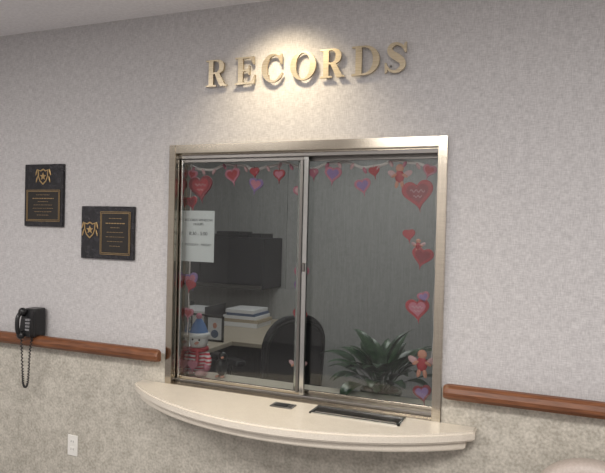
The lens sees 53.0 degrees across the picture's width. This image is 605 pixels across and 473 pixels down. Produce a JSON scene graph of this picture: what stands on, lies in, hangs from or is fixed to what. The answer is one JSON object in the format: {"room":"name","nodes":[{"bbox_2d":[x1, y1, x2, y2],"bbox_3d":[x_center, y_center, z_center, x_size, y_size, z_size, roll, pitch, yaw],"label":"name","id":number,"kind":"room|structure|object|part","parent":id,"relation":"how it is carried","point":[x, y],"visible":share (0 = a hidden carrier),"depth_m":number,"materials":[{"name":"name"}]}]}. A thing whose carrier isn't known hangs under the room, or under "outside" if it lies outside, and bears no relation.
{"room":"police station lobby","nodes":[
{"label":"police station lobby","id":0,"kind":"room"},
{"bbox_2d":[0,0,269,35],"bbox_3d":[-0.563,-1.081,1.602,5.900,0.050,7.000,2,1,22],"label":"ceiling","id":1,"kind":"structure","parent":0,"point":[16,16],"depth_m":2.91,"materials":[{"name":"paint"}]},
{"bbox_2d":[0,0,604,421],"bbox_3d":[-0.114,0.196,2.786,5.700,2.514,0.120,2,1,22],"label":"wall","id":2,"kind":"structure","parent":0,"point":[516,88],"depth_m":2.55,"materials":[{"name":"white paint"}]},
{"bbox_2d":[15,307,45,387],"bbox_3d":[-1.429,0.580,3.171,0.082,0.422,0.149,2,1,22],"label":"wall telephone","id":3,"kind":"object","parent":2,"relation":"attached to","point":[33,319],"visible":1,"depth_m":3.15,"materials":[{"name":"black plastic"}]},
{"bbox_3d":[-1.439,0.652,3.161,0.063,0.278,0.034,1,1,-2],"label":"coiled cord","id":4,"kind":"part","parent":3,"relation":"part of","materials":[{"name":"black plastic"}]},
{"bbox_2d":[24,164,65,226],"bbox_3d":[-1.373,-0.218,3.226,0.267,0.331,0.021,2,1,22],"label":"plaque","id":5,"kind":"object","parent":2,"relation":"attached to","point":[44,183],"visible":1,"depth_m":3.21,"materials":[{"name":"black stone"}]},
{"bbox_3d":[-1.377,-0.164,3.219,0.235,0.170,0.002,2,1,22],"label":"engraved plate","id":6,"kind":"part","parent":5,"relation":"part of","materials":[{"name":"black"}]},
{"bbox_2d":[68,434,77,455],"bbox_3d":[-1.195,1.086,3.152,0.066,0.108,0.008,2,1,22],"label":"wall outlet","id":7,"kind":"object","parent":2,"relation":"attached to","point":[72,439],"visible":1,"depth_m":3.15,"materials":[{"name":"white plastic"}]},
{"bbox_2d":[81,206,135,259],"bbox_3d":[-0.985,-0.019,3.067,0.330,0.267,0.021,2,1,22],"label":"plaque","id":8,"kind":"object","parent":2,"relation":"attached to","point":[107,232],"visible":1,"depth_m":3.05,"materials":[{"name":"black stone"}]},
{"bbox_3d":[-0.939,-0.016,3.039,0.190,0.220,0.002,2,1,22],"label":"engraved plate","id":9,"kind":"part","parent":8,"relation":"part of","materials":[{"name":"black"}]},
{"bbox_2d":[0,342,604,472],"bbox_3d":[-0.159,1.018,2.736,5.700,0.868,0.012,2,1,22],"label":"wainscot","id":10,"kind":"object","parent":2,"relation":"attached to","point":[93,398],"depth_m":2.96,"materials":[{"name":"beige paint"}]},
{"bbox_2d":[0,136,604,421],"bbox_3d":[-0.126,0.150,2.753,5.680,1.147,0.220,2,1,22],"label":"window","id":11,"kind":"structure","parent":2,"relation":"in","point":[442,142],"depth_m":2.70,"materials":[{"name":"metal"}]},
{"bbox_3d":[-1.733,0.540,3.337,2.286,0.063,0.073,2,1,22],"label":"handrail","id":12,"kind":"part","parent":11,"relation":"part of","materials":[{"name":"brown wood"}]},
{"bbox_3d":[-0.592,0.157,2.952,0.008,1.067,0.018,2,1,22],"label":"left stile","id":13,"kind":"part","parent":11,"relation":"part of","materials":[{"name":"silver metal"}]},
{"bbox_2d":[183,211,214,262],"bbox_3d":[-0.507,-0.001,2.949,0.178,0.248,0.002,2,1,22],"label":"paper notice","id":14,"kind":"object","parent":11,"relation":"attached to","point":[198,233],"visible":1,"depth_m":2.95,"materials":[{"name":"white paper"}]},
{"bbox_3d":[-0.308,0.691,2.837,0.634,0.016,0.014,2,1,22],"label":"bottom rail","id":15,"kind":"part","parent":11,"relation":"part of","materials":[{"name":"silver metal"}]},
{"bbox_3d":[-0.283,-0.357,2.822,0.634,0.020,0.014,2,1,22],"label":"top rail","id":16,"kind":"part","parent":11,"relation":"part of","materials":[{"name":"silver metal"}]},
{"bbox_3d":[-0.014,0.176,2.702,0.012,1.040,0.006,2,1,22],"label":"pull strip","id":17,"kind":"part","parent":11,"relation":"part of","materials":[{"name":"silver metal"}]},
{"bbox_2d":[175,378,430,415],"bbox_3d":[-0.030,0.713,2.744,1.248,0.012,0.067,2,1,22],"label":"track","id":18,"kind":"object","parent":11,"relation":"attached to","point":[305,396],"visible":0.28,"depth_m":2.65,"materials":[{"name":"silver metal"}]},
{"bbox_2d":[298,389,430,409],"bbox_3d":[0.261,0.708,2.642,0.606,0.016,0.014,2,1,22],"label":"rail","id":19,"kind":"object","parent":18,"relation":"on","point":[366,399],"visible":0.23,"depth_m":2.62,"materials":[{"name":"metal"}]},
{"bbox_3d":[0.008,0.175,2.705,0.022,1.067,0.018,2,1,22],"label":"left stile","id":20,"kind":"part","parent":11,"relation":"part of","materials":[{"name":"silver metal"}]},
{"bbox_2d":[179,147,437,159],"bbox_3d":[-0.003,-0.371,2.730,1.248,0.030,0.094,2,1,22],"label":"track","id":21,"kind":"object","parent":11,"relation":"attached to","point":[415,151],"depth_m":2.65,"materials":[{"name":"silver metal"}]},
{"bbox_3d":[-0.020,-0.379,2.689,1.248,0.014,0.006,2,1,22],"label":"track lip","id":22,"kind":"part","parent":21,"relation":"part of","materials":[{"name":"silver metal"}]},
{"bbox_2d":[185,160,437,404],"bbox_3d":[-0.010,0.175,2.781,1.259,1.048,0.027,2,1,22],"label":"heart decoration","id":23,"kind":"object","parent":11,"relation":"attached to","point":[418,194],"visible":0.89,"depth_m":2.62,"materials":[{"name":"red"}]},
{"bbox_3d":[-0.560,0.069,3.012,0.012,0.840,0.006,2,1,22],"label":"cord","id":24,"kind":"part","parent":23,"relation":"part of","materials":[{"name":"white fabric"}]},
{"bbox_3d":[0.014,-0.324,2.776,1.238,0.049,0.014,2,1,22],"label":"garland cord","id":25,"kind":"part","parent":23,"relation":"part of","materials":[{"name":"white fabric"}]},
{"bbox_3d":[0.517,0.579,2.564,0.019,0.040,0.012,2,1,22],"label":"cupid leg","id":26,"kind":"part","parent":23,"relation":"part of","materials":[{"name":"brown"}]},
{"bbox_3d":[0.558,0.102,2.552,0.012,0.840,0.006,2,1,22],"label":"cord","id":27,"kind":"part","parent":23,"relation":"part of","materials":[{"name":"white plastic"}]},
{"bbox_3d":[1.510,0.637,2.001,2.057,0.063,0.073,2,1,22],"label":"handrail","id":28,"kind":"part","parent":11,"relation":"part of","materials":[{"name":"brown wood"}]},
{"bbox_2d":[134,380,476,444],"bbox_3d":[-0.121,0.745,2.518,1.592,0.038,0.359,2,1,22],"label":"countertop","id":29,"kind":"structure","parent":2,"relation":"attached to","point":[241,412],"depth_m":2.41,"materials":[{"name":"beige laminate"}]},
{"bbox_2d":[270,402,295,408],"bbox_3d":[-0.083,0.722,2.597,0.100,0.008,0.060,2,1,22],"label":"plate","id":30,"kind":"object","parent":29,"relation":"on","point":[275,404],"visible":1,"depth_m":2.58,"materials":[{"name":"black metal"}]},
{"bbox_2d":[140,395,466,451],"bbox_3d":[-0.115,0.783,2.534,1.522,0.037,0.324,2,1,22],"label":"apron","id":31,"kind":"object","parent":29,"relation":"attached to","point":[298,442],"depth_m":2.32,"materials":[{"name":"beige laminate"}]},
{"bbox_2d":[309,405,405,425],"bbox_3d":[0.223,0.732,2.487,0.380,0.006,0.110,2,1,22],"label":"tray","id":32,"kind":"object","parent":29,"relation":"on","point":[320,409],"visible":1,"depth_m":2.48,"materials":[{"name":"silver metal"}]},
{"bbox_2d":[206,41,406,87],"bbox_3d":[-0.009,-0.745,2.659,0.944,0.127,0.026,2,1,22],"label":"records lettering","id":33,"kind":"object","parent":2,"relation":"attached to","point":[397,57],"visible":1,"depth_m":2.62,"materials":[{"name":"gold metal"}]},
{"bbox_2d":[188,372,431,405],"bbox_3d":[-0.114,0.740,2.939,1.574,0.037,0.150,2,1,22],"label":"countertop","id":34,"kind":"structure","parent":2,"relation":"attached to","point":[233,378],"depth_m":2.92,"materials":[{"name":"beige laminate"}]},
{"bbox_2d":[188,313,211,376],"bbox_3d":[-0.535,0.551,3.101,0.188,0.320,0.131,2,1,22],"label":"plush","id":35,"kind":"object","parent":34,"relation":"on","point":[199,363],"visible":0.87,"depth_m":3.06,"materials":[{"name":"white fabric"}]},
{"bbox_3d":[-0.479,0.624,3.066,0.037,0.072,0.071,1,1,-16],"label":"arm","id":36,"kind":"part","parent":35,"relation":"part of"},
{"bbox_2d":[215,352,227,377],"bbox_3d":[-0.407,0.646,3.082,0.060,0.131,0.116,2,1,13],"label":"bird","id":37,"kind":"object","parent":34,"relation":"on","point":[222,363],"visible":1,"depth_m":3.05},
{"bbox_2d":[321,329,432,396],"bbox_3d":[0.406,0.667,3.006,0.597,0.467,0.601,1,1,-15],"label":"peace lily","id":38,"kind":"object","parent":34,"relation":"on","point":[392,357],"visible":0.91,"depth_m":2.97,"materials":[{"name":"green plant"}]},
{"bbox_2d":[360,384,401,396],"bbox_3d":[0.383,0.824,2.973,0.204,0.154,0.204,2,1,22],"label":"pot","id":39,"kind":"object","parent":34,"relation":"on","point":[392,391],"depth_m":2.94,"materials":[{"name":"grey plastic"}]},
{"bbox_2d":[192,159,437,400],"bbox_3d":[0.701,0.187,4.764,5.700,2.514,0.100,2,1,22],"label":"wall","id":40,"kind":"structure","parent":0,"point":[363,273],"depth_m":4.85,"materials":[{"name":"grey paint"}]},
{"bbox_2d":[190,237,281,289],"bbox_3d":[-0.764,0.201,5.108,1.130,0.405,0.370,2,1,22],"label":"wall cabinet","id":41,"kind":"object","parent":40,"relation":"attached to","point":[239,262],"visible":0.53,"depth_m":4.84,"materials":[{"name":"grey laminate"}]},
{"bbox_3d":[-1.089,0.179,5.061,0.545,0.355,0.015,2,1,22],"label":"flip door","id":42,"kind":"part","parent":41,"relation":"part of","materials":[{"name":"grey laminate"}]},
{"bbox_3d":[-0.571,0.195,4.848,0.555,0.355,0.015,2,1,22],"label":"flip door","id":43,"kind":"part","parent":41,"relation":"part of","materials":[{"name":"grey laminate"}]},
{"bbox_2d":[214,231,272,237],"bbox_3d":[-0.483,-0.017,5.013,0.430,0.046,0.240,2,1,22],"label":"binders","id":44,"kind":"object","parent":41,"relation":"on","point":[219,233],"visible":0.93,"depth_m":4.93,"materials":[{"name":"black plastic"}]},
{"bbox_2d":[283,161,288,288],"bbox_3d":[-0.144,0.162,5.048,0.020,2.514,0.020,2,1,22],"label":"trim","id":45,"kind":"structure","parent":40,"relation":"attached to","point":[287,165],"depth_m":5.04,"materials":[{"name":"grey metal"}]},
{"bbox_3d":[-0.625,1.482,1.639,5.900,0.050,7.000,2,1,22],"label":"floor","id":46,"kind":"structure","parent":0,"visible":0},
{"bbox_2d":[189,285,295,352],"bbox_3d":[-0.954,0.917,4.371,1.580,0.985,1.835,2,1,22],"label":"office desk","id":47,"kind":"object","parent":46,"relation":"on","point":[280,303],"visible":0.11,"depth_m":5.04,"materials":[{"name":"laminate"}]},
{"bbox_2d":[191,313,206,326],"bbox_3d":[-0.724,0.612,4.224,0.120,0.150,0.012,2,1,22],"label":"picture frame","id":48,"kind":"object","parent":47,"relation":"on","point":[193,317],"visible":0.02,"depth_m":4.23,"materials":[{"name":"black"}]},
{"bbox_2d":[192,315,203,324],"bbox_3d":[-0.724,0.612,4.225,0.096,0.126,0.006,2,1,22],"label":"photo","id":49,"kind":"object","parent":48,"relation":"attached to","point":[194,318],"depth_m":4.23,"materials":[{"name":"white paper"}]},
{"bbox_2d":[189,300,225,326],"bbox_3d":[-0.787,0.595,4.622,0.290,0.169,0.300,2,1,22],"label":"paper tray","id":50,"kind":"object","parent":47,"relation":"on","point":[219,309],"visible":0.3,"depth_m":4.59,"materials":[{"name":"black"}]},
{"bbox_2d":[206,315,223,342],"bbox_3d":[-0.578,0.608,4.002,0.130,0.170,0.012,2,1,22],"label":"picture frame","id":51,"kind":"object","parent":47,"relation":"on","point":[214,324],"visible":0.98,"depth_m":4.00,"materials":[{"name":"black"}]},
{"bbox_2d":[208,317,221,339],"bbox_3d":[-0.577,0.608,4.003,0.106,0.146,0.006,2,1,22],"label":"photo","id":52,"kind":"object","parent":51,"relation":"attached to","point":[214,323],"depth_m":4.00,"materials":[{"name":"white paper"}]},
{"bbox_3d":[-0.683,0.546,5.239,1.400,0.255,0.020,2,1,22],"label":"privacy panel","id":53,"kind":"part","parent":47,"relation":"part of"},
{"bbox_2d":[223,305,271,328],"bbox_3d":[-0.429,0.621,4.718,0.310,0.131,0.250,2,1,22],"label":"book stack","id":54,"kind":"object","parent":47,"relation":"on","point":[245,316],"visible":0.96,"depth_m":4.62,"materials":[{"name":"white paper"}]},
{"bbox_2d":[210,315,324,386],"bbox_3d":[-0.209,0.939,3.649,0.570,0.998,0.550,1,1,-40],"label":"office chair","id":55,"kind":"object","parent":46,"relation":"on","point":[277,348],"visible":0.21,"depth_m":3.42,"materials":[{"name":"black fabric"}]},
{"bbox_3d":[-0.444,0.717,3.544,0.070,0.035,0.310,1,1,-40],"label":"armrest","id":56,"kind":"part","parent":55,"relation":"part of","materials":[{"name":"black plastic"}]},
{"bbox_3d":[-0.051,0.719,3.462,0.454,0.544,0.035,1,4,-40],"label":"backrest","id":57,"kind":"part","parent":55,"relation":"part of","materials":[{"name":"black fabric"}]},
{"bbox_2d":[541,458,604,472],"bbox_3d":[0.936,1.139,1.949,0.500,0.703,0.485,2,1,22],"label":"armchair","id":58,"kind":"object","parent":46,"relation":"on","point":[573,465],"visible":1,"depth_m":2.12,"materials":[{"name":"beige fabric"}]},
{"bbox_3d":[0.267,0.181,2.637,0.636,1.065,0.006,2,1,22],"label":"glass","id":59,"kind":"object","parent":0,"visible":0},
{"bbox_2d":[293,161,303,389],"bbox_3d":[-0.017,0.174,2.754,0.022,1.067,0.018,2,1,22],"label":"stile","id":60,"kind":"object","parent":59,"relation":"attached to","point":[299,166],"visible":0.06,"depth_m":2.75,"materials":[{"name":"silver metal"}]},
{"bbox_2d":[310,154,437,160],"bbox_3d":[0.286,-0.341,2.627,0.606,0.020,0.014,2,1,22],"label":"rail","id":61,"kind":"object","parent":59,"relation":"attached to","point":[433,156],"visible":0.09,"depth_m":2.61,"materials":[{"name":"silver metal"}]}
]}

